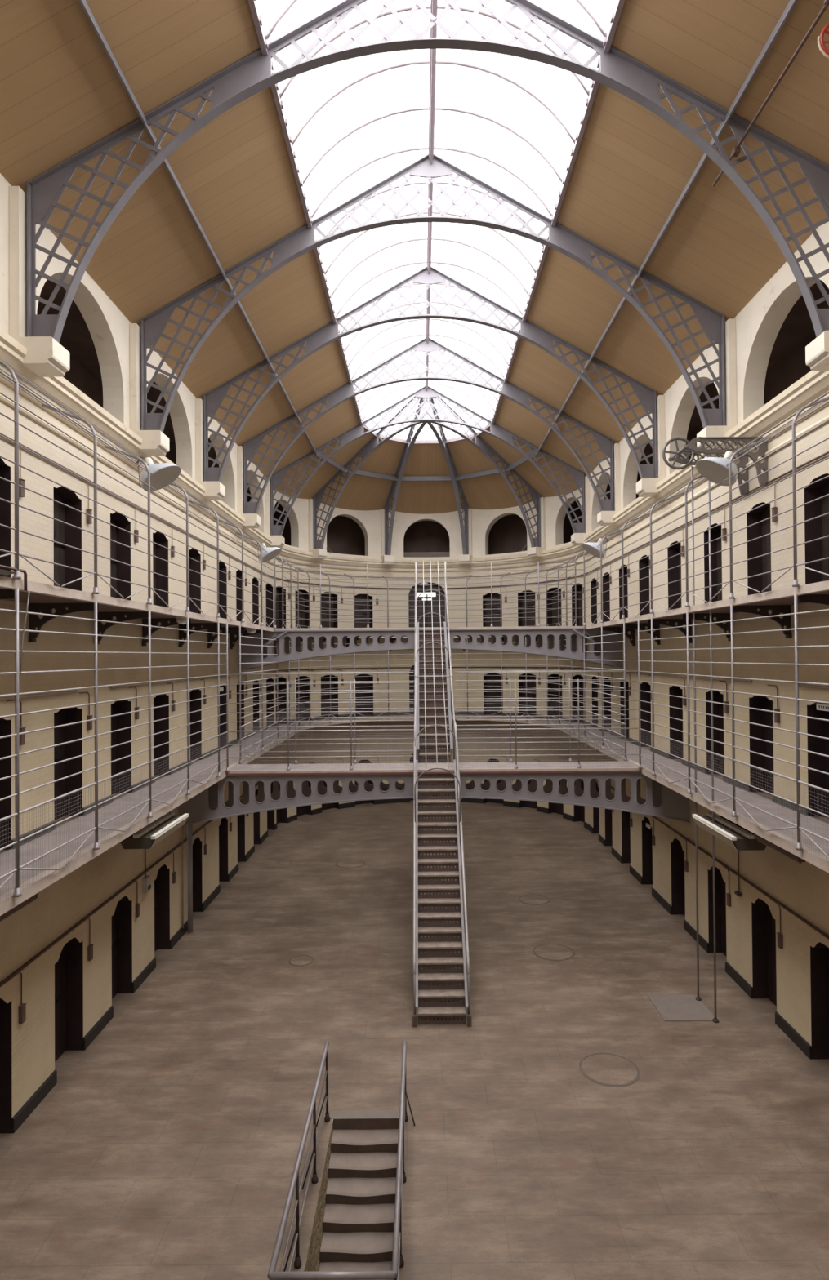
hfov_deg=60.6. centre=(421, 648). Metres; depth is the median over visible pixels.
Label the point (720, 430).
stone corbel
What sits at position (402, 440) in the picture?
curb
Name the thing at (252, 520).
stone corbel
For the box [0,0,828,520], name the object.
ceiling
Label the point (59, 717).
door
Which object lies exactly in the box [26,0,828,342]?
arch
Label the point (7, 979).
conduit
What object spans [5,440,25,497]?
wall box
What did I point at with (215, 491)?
stone corbel
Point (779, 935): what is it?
wall box
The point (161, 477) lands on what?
diffuser
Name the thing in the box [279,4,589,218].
ribs
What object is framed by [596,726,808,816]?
baseboard
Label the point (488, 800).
door
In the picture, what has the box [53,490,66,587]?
door
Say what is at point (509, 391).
arch
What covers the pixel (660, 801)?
footbridge
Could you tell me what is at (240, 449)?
pilaster
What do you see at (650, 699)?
door
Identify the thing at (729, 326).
pilaster
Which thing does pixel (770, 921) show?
door
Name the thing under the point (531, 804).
door
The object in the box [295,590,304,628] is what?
door
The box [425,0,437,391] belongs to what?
ridge beam
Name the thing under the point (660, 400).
pilaster
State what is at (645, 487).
stone corbel
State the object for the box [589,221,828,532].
wall
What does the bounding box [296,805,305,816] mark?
door
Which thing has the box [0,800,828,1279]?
floor
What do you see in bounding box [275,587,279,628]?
door
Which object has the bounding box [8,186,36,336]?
pilaster
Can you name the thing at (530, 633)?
footbridge
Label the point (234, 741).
baseboard
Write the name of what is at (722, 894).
door
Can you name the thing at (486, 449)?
arch
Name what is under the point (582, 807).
door
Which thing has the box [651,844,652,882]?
door
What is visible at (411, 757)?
door
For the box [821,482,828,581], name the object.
door
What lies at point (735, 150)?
shaft
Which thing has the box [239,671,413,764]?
gallery railing
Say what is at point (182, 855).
conduit
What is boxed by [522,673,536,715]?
door
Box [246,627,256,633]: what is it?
lamp
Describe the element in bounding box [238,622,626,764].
gallery railing
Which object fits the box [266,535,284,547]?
stone corbel
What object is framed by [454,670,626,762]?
gallery railing
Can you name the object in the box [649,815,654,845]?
wall box
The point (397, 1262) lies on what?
railing
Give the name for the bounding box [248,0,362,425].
curb
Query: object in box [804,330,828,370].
stone corbel
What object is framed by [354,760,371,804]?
door
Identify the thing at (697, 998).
pipe
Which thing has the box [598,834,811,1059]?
baseboard
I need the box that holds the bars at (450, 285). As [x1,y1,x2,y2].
[340,283,516,379]
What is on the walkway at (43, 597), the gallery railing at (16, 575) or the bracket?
the gallery railing at (16, 575)
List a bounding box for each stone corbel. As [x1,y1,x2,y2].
[11,336,70,377]
[132,430,169,456]
[197,481,225,500]
[239,513,260,528]
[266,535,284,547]
[307,548,326,559]
[380,555,394,564]
[458,554,472,563]
[527,546,546,557]
[570,533,588,545]
[596,511,618,525]
[635,477,664,497]
[696,425,735,448]
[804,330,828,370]
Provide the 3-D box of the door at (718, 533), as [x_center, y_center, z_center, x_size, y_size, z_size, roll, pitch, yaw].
[6.277,-1.664,14.617,0.111,1.794,0.872,0,-1,0]
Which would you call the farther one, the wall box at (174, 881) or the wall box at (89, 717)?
the wall box at (174, 881)
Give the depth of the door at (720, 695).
14.89 m
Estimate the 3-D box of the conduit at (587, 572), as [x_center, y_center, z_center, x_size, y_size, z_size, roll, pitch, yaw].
[0.235,-2.649,28.094,11.459,0.036,5.535,0,-1,0]
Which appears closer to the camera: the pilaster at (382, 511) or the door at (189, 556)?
the door at (189, 556)
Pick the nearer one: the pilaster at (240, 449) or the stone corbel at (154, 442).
the stone corbel at (154, 442)
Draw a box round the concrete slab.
[646,994,714,1021]
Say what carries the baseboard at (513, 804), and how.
attached to the wall at (346, 660)
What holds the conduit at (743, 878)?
attached to the wall at (801, 963)
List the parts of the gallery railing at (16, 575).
rail, rail, rail, rail, rail, rail, rail, rail, rail, rail, rail, rail, rail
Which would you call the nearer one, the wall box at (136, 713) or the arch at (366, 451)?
the wall box at (136, 713)
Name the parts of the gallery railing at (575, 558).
rail, rail, rail, rail, rail, rail, rail, rail, rail, rail, rail, rail, rail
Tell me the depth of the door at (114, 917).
13.24 m
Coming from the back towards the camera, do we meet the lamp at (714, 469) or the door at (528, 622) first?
the door at (528, 622)
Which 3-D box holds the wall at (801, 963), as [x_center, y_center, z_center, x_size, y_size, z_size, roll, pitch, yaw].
[6.240,1.376,11.056,0.452,10.010,28.140,0,-1,0]
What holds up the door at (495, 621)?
in the wall at (346, 660)
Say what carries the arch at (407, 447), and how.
on the stone corbel at (386, 559)
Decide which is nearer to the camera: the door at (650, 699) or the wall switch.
the wall switch
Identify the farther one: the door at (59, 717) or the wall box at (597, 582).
the wall box at (597, 582)
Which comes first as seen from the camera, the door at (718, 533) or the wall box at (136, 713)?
the wall box at (136, 713)
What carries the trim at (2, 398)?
attached to the wall at (27, 1049)
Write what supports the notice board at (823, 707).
attached to the wall at (801, 963)
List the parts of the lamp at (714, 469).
arm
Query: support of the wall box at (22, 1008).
attached to the wall at (27, 1049)
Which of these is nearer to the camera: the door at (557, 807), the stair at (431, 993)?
the stair at (431, 993)
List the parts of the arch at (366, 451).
wall post, foot plate, eave plate, web plate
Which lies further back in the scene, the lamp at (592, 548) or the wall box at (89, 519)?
the lamp at (592, 548)
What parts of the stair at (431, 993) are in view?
handrail, handrail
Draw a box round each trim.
[0,328,828,572]
[0,394,828,577]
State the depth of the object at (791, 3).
10.67 m
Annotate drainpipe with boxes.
[186,823,192,933]
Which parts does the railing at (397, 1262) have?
post, handrail, rail, rail, post, post, handrail, handrail, rail, post, post, post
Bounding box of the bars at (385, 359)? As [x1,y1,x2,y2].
[354,348,500,421]
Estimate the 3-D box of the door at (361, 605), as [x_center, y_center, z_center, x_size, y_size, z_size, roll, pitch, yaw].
[-2.617,-1.434,30.430,0.916,1.794,0.111,0,-1,-28]
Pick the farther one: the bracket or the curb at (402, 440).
the curb at (402, 440)
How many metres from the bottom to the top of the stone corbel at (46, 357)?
0.355 m
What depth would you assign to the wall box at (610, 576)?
22.40 m
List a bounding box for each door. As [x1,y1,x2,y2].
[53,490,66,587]
[53,709,67,820]
[54,944,68,1062]
[110,516,118,597]
[111,701,119,794]
[111,904,119,999]
[152,537,157,604]
[153,697,158,775]
[154,875,158,951]
[189,555,191,609]
[189,692,191,757]
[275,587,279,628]
[275,678,279,724]
[275,782,279,823]
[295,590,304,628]
[295,675,305,720]
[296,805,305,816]
[320,592,333,627]
[320,675,333,717]
[321,780,334,810]
[354,594,369,627]
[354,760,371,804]
[355,674,370,715]
[408,582,444,627]
[408,663,445,714]
[409,747,445,799]
[484,593,502,626]
[485,673,502,715]
[486,759,503,804]
[521,591,535,626]
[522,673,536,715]
[523,779,537,808]
[551,588,560,626]
[552,674,562,719]
[553,780,563,814]
[577,584,582,626]
[578,675,583,721]
[580,778,584,822]
[649,698,650,737]
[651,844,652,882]
[678,547,680,608]
[680,688,682,758]
[681,849,684,915]
[715,528,721,600]
[718,692,724,774]
[720,872,725,956]
[760,506,770,592]
[763,697,773,793]
[765,904,776,1006]
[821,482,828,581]
[823,711,828,815]
[826,947,828,1031]
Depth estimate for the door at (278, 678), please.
27.04 m
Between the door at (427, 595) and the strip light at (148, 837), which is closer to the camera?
the strip light at (148, 837)
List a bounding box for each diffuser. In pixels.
[143,466,180,490]
[262,548,280,562]
[582,544,603,558]
[695,460,734,485]
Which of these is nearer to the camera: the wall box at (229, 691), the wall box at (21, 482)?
the wall box at (21, 482)
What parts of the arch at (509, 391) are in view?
wall post, foot plate, eave plate, web plate, apex plate, apex plate, web plate, eave plate, foot plate, wall post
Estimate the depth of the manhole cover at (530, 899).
18.34 m
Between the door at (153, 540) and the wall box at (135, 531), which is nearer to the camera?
the wall box at (135, 531)
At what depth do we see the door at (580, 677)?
26.80 m
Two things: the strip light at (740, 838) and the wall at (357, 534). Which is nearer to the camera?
the strip light at (740, 838)
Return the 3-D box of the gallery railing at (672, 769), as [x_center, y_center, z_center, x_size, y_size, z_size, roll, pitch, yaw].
[4.863,0.941,8.966,0.084,3.300,13.950,0,-1,0]
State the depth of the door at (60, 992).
11.26 m
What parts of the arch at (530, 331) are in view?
wall post, foot plate, eave plate, web plate, apex plate, apex plate, web plate, eave plate, foot plate, wall post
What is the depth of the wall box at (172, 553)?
15.63 m
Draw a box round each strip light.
[120,811,188,848]
[691,810,765,850]
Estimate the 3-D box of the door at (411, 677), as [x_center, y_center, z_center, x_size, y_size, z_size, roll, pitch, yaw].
[0.268,1.681,31.122,1.672,2.334,0.105,0,-1,0]
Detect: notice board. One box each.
[645,822,650,829]
[815,702,828,711]
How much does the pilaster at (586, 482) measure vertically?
2.100 m
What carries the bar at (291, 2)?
attached to the ceiling
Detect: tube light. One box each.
[0,893,38,922]
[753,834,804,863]
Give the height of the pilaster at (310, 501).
2.100 m
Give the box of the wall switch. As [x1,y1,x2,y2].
[733,849,742,896]
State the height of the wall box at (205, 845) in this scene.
0.710 m
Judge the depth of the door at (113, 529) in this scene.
13.31 m
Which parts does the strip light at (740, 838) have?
panel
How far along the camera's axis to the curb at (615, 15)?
11.94 m
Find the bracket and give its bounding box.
[661,436,767,496]
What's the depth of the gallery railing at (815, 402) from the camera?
11.11 m
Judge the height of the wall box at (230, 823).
0.710 m
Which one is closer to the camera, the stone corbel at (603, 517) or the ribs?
the ribs
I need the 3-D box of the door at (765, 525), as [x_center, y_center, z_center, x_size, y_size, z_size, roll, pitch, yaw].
[6.277,-1.684,12.627,0.111,1.794,0.872,0,-1,0]
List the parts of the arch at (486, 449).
web plate, eave plate, foot plate, wall post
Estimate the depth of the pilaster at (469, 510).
30.41 m
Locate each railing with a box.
[0,360,276,628]
[0,587,229,902]
[228,672,413,770]
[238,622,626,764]
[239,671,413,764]
[259,549,586,628]
[266,1040,415,1279]
[275,563,414,627]
[447,562,583,626]
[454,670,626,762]
[456,671,638,768]
[582,391,828,626]
[636,594,828,860]
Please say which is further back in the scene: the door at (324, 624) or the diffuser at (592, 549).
the door at (324, 624)
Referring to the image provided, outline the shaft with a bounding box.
[711,0,828,186]
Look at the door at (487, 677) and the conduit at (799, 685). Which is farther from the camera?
the door at (487, 677)
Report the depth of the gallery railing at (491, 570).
21.23 m
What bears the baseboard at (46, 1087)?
attached to the wall at (27, 1049)
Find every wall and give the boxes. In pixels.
[0,173,266,533]
[0,380,266,1133]
[220,471,639,559]
[265,552,592,830]
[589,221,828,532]
[590,404,828,1059]
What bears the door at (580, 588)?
in the wall at (346, 660)
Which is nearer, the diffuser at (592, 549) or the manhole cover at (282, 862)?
the diffuser at (592, 549)
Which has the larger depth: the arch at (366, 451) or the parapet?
the parapet
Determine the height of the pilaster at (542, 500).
2.100 m
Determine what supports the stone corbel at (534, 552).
attached to the wall at (357, 534)
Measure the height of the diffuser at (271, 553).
0.376 m
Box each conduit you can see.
[0,432,266,574]
[0,689,78,701]
[0,782,257,987]
[110,675,226,688]
[181,826,183,928]
[267,572,588,589]
[267,666,589,671]
[588,451,828,572]
[610,786,828,939]
[627,671,751,682]
[798,684,828,688]
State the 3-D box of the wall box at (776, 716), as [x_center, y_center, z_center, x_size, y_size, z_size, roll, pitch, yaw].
[5.980,0.932,12.103,0.059,0.630,0.376,0,-1,0]
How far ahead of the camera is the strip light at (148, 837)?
11.78 m
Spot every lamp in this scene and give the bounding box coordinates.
[136,455,181,491]
[175,616,190,624]
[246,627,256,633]
[255,542,281,563]
[581,537,608,558]
[694,449,740,485]
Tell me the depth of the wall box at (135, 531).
13.62 m
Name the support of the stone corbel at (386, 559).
attached to the wall at (357, 534)
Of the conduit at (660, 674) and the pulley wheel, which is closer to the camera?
the pulley wheel
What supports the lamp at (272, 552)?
attached to the gallery railing at (16, 575)
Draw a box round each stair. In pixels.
[303,1109,399,1279]
[412,741,471,1026]
[413,594,457,762]
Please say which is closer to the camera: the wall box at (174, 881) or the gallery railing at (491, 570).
the wall box at (174, 881)
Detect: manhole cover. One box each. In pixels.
[277,860,292,864]
[288,955,314,965]
[335,859,364,867]
[518,893,549,905]
[532,943,574,960]
[578,1052,639,1087]
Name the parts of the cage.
rod, rod, post, rod, rod, rod, post, rod, rod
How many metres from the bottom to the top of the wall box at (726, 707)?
0.630 m
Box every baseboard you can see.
[11,725,266,848]
[11,830,267,1133]
[266,711,591,728]
[274,797,593,833]
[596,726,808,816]
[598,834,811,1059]
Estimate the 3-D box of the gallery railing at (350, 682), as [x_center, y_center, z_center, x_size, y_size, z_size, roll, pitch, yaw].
[-2.255,1.632,15.954,4.155,2.170,0.084,0,-1,0]
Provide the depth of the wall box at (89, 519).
11.69 m
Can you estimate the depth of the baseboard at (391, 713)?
30.31 m
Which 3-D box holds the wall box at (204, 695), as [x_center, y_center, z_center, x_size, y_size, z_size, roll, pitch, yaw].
[-5.454,1.077,17.758,0.059,0.630,0.376,0,-1,0]
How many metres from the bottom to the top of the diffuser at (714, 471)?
0.376 m
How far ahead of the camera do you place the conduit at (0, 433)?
12.25 m
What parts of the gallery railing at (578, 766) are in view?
post, rail, rail, rail, rail, rail, rail, rail, rail, rail, post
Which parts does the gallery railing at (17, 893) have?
post, post, rail, rail, rail, rail, rail, rail, rail, rail, rail, rail, rail, rail, rail, post, post, post, post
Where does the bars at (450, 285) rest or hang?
attached to the ceiling
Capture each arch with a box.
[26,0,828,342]
[141,154,724,432]
[204,266,656,482]
[244,337,613,514]
[271,386,584,535]
[313,385,426,549]
[384,398,426,555]
[426,385,540,547]
[426,397,468,555]
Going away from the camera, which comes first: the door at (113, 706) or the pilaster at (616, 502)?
the door at (113, 706)
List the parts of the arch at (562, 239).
wall post, foot plate, eave plate, web plate, apex plate, apex plate, web plate, eave plate, foot plate, wall post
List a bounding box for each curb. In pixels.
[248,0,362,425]
[361,418,489,444]
[490,0,624,424]
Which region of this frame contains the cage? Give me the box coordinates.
[413,560,461,822]
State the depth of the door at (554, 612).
28.30 m
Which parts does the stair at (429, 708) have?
handrail, handrail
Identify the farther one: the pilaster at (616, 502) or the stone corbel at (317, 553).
the stone corbel at (317, 553)
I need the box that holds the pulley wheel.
[817,23,828,58]
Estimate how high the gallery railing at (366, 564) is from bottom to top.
1.920 m
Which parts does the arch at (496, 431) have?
wall post, foot plate, eave plate, web plate, apex plate, apex plate, web plate, eave plate, foot plate, wall post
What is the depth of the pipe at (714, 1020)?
12.21 m
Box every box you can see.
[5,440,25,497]
[6,699,26,745]
[8,972,26,1023]
[78,477,92,524]
[79,691,93,729]
[82,918,93,960]
[128,503,138,542]
[128,686,139,719]
[129,880,140,917]
[142,848,151,893]
[166,523,174,557]
[167,682,175,711]
[170,852,176,883]
[199,540,205,569]
[200,679,206,704]
[201,826,207,854]
[226,554,231,579]
[227,676,231,698]
[229,816,232,831]
[501,586,506,602]
[594,568,598,589]
[607,562,611,584]
[624,554,629,577]
[626,672,631,695]
[629,812,631,826]
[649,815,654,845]
[676,527,684,556]
[678,677,685,705]
[681,837,688,871]
[716,506,726,541]
[718,680,728,713]
[721,865,730,906]
[764,481,777,521]
[766,684,779,723]
[770,899,782,948]
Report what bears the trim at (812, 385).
attached to the wall at (357, 534)
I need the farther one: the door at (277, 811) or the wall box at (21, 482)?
the door at (277, 811)
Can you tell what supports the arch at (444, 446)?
on the stone corbel at (465, 558)
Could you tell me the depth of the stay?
7.69 m
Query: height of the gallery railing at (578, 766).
2.170 m
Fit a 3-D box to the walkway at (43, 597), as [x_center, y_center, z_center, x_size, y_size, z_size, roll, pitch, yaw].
[0.252,-0.419,13.938,11.494,0.632,33.827,0,-1,0]
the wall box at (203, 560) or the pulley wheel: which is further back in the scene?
the wall box at (203, 560)
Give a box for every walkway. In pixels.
[0,575,828,650]
[0,714,828,915]
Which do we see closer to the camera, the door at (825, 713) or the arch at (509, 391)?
the door at (825, 713)
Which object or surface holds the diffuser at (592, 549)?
attached to the lamp at (592, 548)
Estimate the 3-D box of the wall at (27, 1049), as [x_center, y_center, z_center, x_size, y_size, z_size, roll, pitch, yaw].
[-5.708,1.468,11.036,0.452,10.010,28.100,0,-1,0]
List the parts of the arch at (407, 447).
wall post, eave plate, web plate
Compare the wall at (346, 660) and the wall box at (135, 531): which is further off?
the wall at (346, 660)
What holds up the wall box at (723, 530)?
attached to the wall at (801, 963)
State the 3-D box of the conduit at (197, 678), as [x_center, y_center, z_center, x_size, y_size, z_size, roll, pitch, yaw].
[-5.454,0.714,16.194,0.044,0.044,7.400,0,-1,0]
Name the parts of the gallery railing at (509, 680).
post, rail, rail, rail, rail, rail, rail, rail, rail, rail, post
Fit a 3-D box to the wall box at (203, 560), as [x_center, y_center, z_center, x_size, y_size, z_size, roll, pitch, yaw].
[-5.480,-2.347,17.793,0.059,0.680,0.376,0,-1,0]
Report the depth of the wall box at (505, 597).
29.79 m
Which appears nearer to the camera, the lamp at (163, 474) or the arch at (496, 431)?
the lamp at (163, 474)
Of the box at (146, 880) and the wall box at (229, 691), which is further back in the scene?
the wall box at (229, 691)
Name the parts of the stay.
plate, cord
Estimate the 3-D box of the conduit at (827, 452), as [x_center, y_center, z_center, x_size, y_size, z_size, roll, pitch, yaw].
[5.949,-2.836,14.079,0.036,0.036,22.100,0,-1,0]
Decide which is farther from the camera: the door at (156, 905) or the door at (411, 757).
the door at (411, 757)
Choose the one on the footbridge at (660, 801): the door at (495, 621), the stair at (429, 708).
the stair at (429, 708)
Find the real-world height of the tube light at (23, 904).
0.248 m
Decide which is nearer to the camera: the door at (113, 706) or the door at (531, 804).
the door at (113, 706)
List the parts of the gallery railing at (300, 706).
post, post, post, post, post, post, post, post, post, rail, rail, rail, rail, rail, rail, rail, rail, rail, rail, rail, rail, rail, post, post, post, post, post, post, post, post, post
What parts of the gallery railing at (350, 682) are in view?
post, rail, rail, rail, rail, rail, rail, rail, rail, rail, post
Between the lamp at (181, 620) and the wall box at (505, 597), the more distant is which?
the wall box at (505, 597)
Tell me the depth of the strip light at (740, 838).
11.49 m
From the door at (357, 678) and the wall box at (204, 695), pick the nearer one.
the wall box at (204, 695)
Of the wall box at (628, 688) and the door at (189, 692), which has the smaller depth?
the door at (189, 692)
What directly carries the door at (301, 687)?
in the wall at (346, 660)
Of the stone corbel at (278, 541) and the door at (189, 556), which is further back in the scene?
the stone corbel at (278, 541)
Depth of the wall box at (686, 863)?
16.11 m
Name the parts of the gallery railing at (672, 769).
post, post, post, rail, rail, rail, rail, rail, rail, rail, rail, rail, rail, post, rail, rail, rail, post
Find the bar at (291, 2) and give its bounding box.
[265,0,606,39]
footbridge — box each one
[179,760,689,826]
[238,626,622,670]
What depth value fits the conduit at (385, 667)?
29.44 m
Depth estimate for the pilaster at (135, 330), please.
13.35 m
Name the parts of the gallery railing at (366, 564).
post, rail, rail, rail, rail, rail, rail, rail, rail, post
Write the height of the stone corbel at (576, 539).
0.355 m
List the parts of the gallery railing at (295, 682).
post, rail, rail, rail, rail, rail, rail, rail, rail, rail, post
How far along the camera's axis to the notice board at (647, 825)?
19.03 m
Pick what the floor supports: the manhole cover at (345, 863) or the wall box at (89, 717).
the manhole cover at (345, 863)
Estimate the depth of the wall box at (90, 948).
11.62 m
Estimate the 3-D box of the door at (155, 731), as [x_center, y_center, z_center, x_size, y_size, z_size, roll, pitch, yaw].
[-5.765,1.838,14.982,0.111,1.784,0.872,0,-1,0]
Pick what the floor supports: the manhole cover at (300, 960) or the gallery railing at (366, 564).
the manhole cover at (300, 960)
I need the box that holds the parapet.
[403,551,449,557]
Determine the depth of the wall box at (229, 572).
20.29 m
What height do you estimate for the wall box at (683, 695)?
0.630 m
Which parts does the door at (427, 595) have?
lit pane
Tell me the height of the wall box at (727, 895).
0.710 m
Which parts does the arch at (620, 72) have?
wall post, foot plate, eave plate, web plate, web plate, eave plate, foot plate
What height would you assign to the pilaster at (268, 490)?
2.100 m
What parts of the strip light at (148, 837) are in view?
panel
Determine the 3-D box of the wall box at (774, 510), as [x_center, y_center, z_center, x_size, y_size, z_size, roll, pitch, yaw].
[5.954,-2.493,12.138,0.059,0.680,0.376,0,-1,0]
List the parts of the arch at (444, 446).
web plate, eave plate, wall post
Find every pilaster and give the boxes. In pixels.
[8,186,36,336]
[129,323,141,430]
[195,398,204,481]
[237,445,244,513]
[265,479,271,535]
[307,498,318,549]
[380,509,391,555]
[461,508,471,555]
[535,497,545,547]
[583,475,590,533]
[613,443,620,511]
[655,395,665,477]
[723,318,736,425]
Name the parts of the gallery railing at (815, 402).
rail, rail, rail, rail, rail, rail, rail, rail, rail, rail, rail, rail, rail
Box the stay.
[0,564,30,673]
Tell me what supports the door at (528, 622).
in the wall at (346, 660)
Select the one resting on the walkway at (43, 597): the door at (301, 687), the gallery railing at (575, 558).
the gallery railing at (575, 558)
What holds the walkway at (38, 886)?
attached to the wall at (27, 1049)
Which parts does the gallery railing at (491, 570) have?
post, rail, rail, rail, rail, rail, rail, rail, rail, post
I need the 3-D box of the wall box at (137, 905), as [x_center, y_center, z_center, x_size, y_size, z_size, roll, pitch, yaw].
[-5.426,4.763,13.450,0.059,0.710,0.376,0,-1,0]
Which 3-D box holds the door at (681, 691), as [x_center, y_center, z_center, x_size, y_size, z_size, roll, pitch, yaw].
[6.304,1.764,16.802,0.111,1.784,0.872,0,-1,0]
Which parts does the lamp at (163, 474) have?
arm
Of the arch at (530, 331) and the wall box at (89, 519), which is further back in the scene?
the arch at (530, 331)
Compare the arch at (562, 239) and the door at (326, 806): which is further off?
the door at (326, 806)
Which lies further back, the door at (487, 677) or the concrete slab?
the door at (487, 677)
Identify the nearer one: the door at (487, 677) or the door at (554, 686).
the door at (554, 686)
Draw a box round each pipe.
[690,466,700,1000]
[706,454,718,1022]
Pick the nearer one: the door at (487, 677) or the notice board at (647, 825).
the notice board at (647, 825)
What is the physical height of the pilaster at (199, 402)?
2.100 m
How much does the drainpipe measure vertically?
3.620 m
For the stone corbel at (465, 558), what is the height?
0.355 m
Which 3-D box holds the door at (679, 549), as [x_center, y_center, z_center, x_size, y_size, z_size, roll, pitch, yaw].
[6.278,-1.641,16.837,0.111,1.794,0.872,0,-1,0]
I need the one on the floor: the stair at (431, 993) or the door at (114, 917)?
the stair at (431, 993)
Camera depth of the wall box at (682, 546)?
16.20 m
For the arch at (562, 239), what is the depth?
13.56 m
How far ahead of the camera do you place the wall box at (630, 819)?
20.35 m
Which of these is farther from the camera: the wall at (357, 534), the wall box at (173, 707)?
the wall at (357, 534)
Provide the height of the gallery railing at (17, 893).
3.300 m
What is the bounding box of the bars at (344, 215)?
[318,181,543,316]
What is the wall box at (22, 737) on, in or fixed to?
attached to the wall at (27, 1049)
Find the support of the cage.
on the stair at (429, 708)
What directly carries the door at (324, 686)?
in the wall at (346, 660)
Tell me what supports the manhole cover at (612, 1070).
on the floor
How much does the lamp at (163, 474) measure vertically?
0.603 m
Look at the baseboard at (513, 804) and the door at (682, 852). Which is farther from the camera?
the baseboard at (513, 804)
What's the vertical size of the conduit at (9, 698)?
0.044 m
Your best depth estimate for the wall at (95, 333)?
13.27 m
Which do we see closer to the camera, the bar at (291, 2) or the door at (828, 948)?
the bar at (291, 2)
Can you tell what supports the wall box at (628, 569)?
attached to the wall at (801, 963)
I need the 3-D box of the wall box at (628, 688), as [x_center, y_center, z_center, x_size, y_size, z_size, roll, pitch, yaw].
[5.981,1.018,20.572,0.059,0.630,0.376,0,-1,0]
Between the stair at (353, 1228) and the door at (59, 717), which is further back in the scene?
the door at (59, 717)

